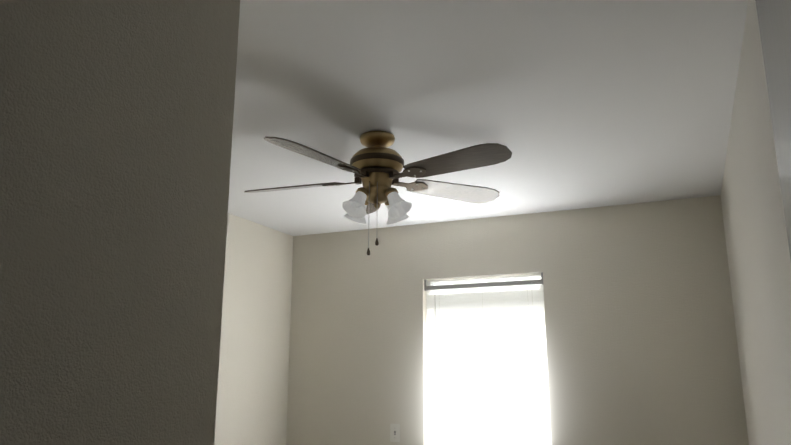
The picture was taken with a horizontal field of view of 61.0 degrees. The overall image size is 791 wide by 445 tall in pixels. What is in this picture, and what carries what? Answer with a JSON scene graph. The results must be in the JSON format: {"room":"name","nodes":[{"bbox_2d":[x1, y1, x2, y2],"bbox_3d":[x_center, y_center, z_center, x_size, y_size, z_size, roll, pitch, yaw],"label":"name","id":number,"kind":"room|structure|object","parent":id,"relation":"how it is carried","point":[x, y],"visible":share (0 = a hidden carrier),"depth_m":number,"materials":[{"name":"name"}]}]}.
{"room":"bedroom","nodes":[
{"label":"bedroom","id":0,"kind":"room"},
{"bbox_2d":[0,0,239,444],"bbox_3d":[-1.309,-0.018,-0.843,0.120,2.440,4.646,-6,-14,23],"label":"wall","id":1,"kind":"structure","parent":0,"point":[116,124],"depth_m":1.03,"materials":[{"name":"paint"}]},
{"bbox_2d":[214,213,292,444],"bbox_3d":[-2.417,0.468,1.240,0.140,2.440,7.970,-6,-14,23],"label":"wall","id":2,"kind":"structure","parent":0,"point":[252,396],"depth_m":4.49,"materials":[{"name":"paint"}]},
{"bbox_2d":[228,0,747,235],"bbox_3d":[-0.991,-0.892,1.001,3.187,0.100,8.110,-6,-14,23],"label":"ceiling","id":3,"kind":"structure","parent":0,"point":[575,104],"depth_m":2.57,"materials":[{"name":"white paint"}]},
{"bbox_2d":[244,131,511,254],"bbox_3d":[-0.101,-0.121,2.887,1.276,0.546,1.200,-6,-14,23],"label":"ceiling fan","id":4,"kind":"object","parent":3,"relation":"hanging from","point":[376,166],"visible":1,"depth_m":2.85,"materials":[{"name":"brown wood"}]},
{"bbox_2d":[286,195,748,444],"bbox_3d":[0.594,1.175,4.274,3.187,2.440,0.140,-6,-14,23],"label":"wall","id":5,"kind":"structure","parent":0,"point":[641,343],"depth_m":4.15,"materials":[{"name":"paint"}]},
{"bbox_2d":[390,424,399,441],"bbox_3d":[-0.002,1.381,4.410,0.070,0.115,0.013,-6,-14,23],"label":"light switch","id":6,"kind":"object","parent":5,"relation":"attached to","point":[394,432],"visible":1,"depth_m":4.41,"materials":[{"name":"white plastic"}]},
{"bbox_2d":[428,274,551,444],"bbox_3d":[0.598,1.010,4.347,0.815,1.315,0.075,-6,-14,23],"label":"window unit","id":7,"kind":"structure","parent":5,"relation":"in","point":[430,283],"depth_m":4.46,"materials":[{"name":"white plastic"}]},
{"bbox_2d":[424,272,550,444],"bbox_3d":[0.570,0.959,4.292,0.807,1.239,0.050,-6,-14,23],"label":"window blind","id":8,"kind":"object","parent":7,"relation":"attached to","point":[487,379],"visible":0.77,"depth_m":4.31,"materials":[{"name":"white plastic"}]},
{"bbox_2d":[721,0,790,444],"bbox_3d":[0.379,0.193,0.060,0.140,2.440,7.970,-6,-14,23],"label":"wall","id":9,"kind":"structure","parent":0,"point":[758,254],"depth_m":2.23,"materials":[{"name":"paint"}]},
{"bbox_2d":[755,0,790,259],"bbox_3d":[0.418,0.488,0.460,0.143,2.018,0.780,-6,-14,23],"label":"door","id":10,"kind":"structure","parent":9,"relation":"in","point":[774,19],"depth_m":0.93,"materials":[{"name":"grey paint"}]},
{"label":"outside","id":11,"kind":"structure","parent":0,"visible":0},
{"bbox_2d":[433,277,541,289],"bbox_3d":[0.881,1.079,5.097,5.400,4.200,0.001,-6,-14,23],"label":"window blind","id":12,"kind":"structure","parent":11,"point":[500,280],"depth_m":5.30,"materials":[{"name":"white plastic"}]}
]}

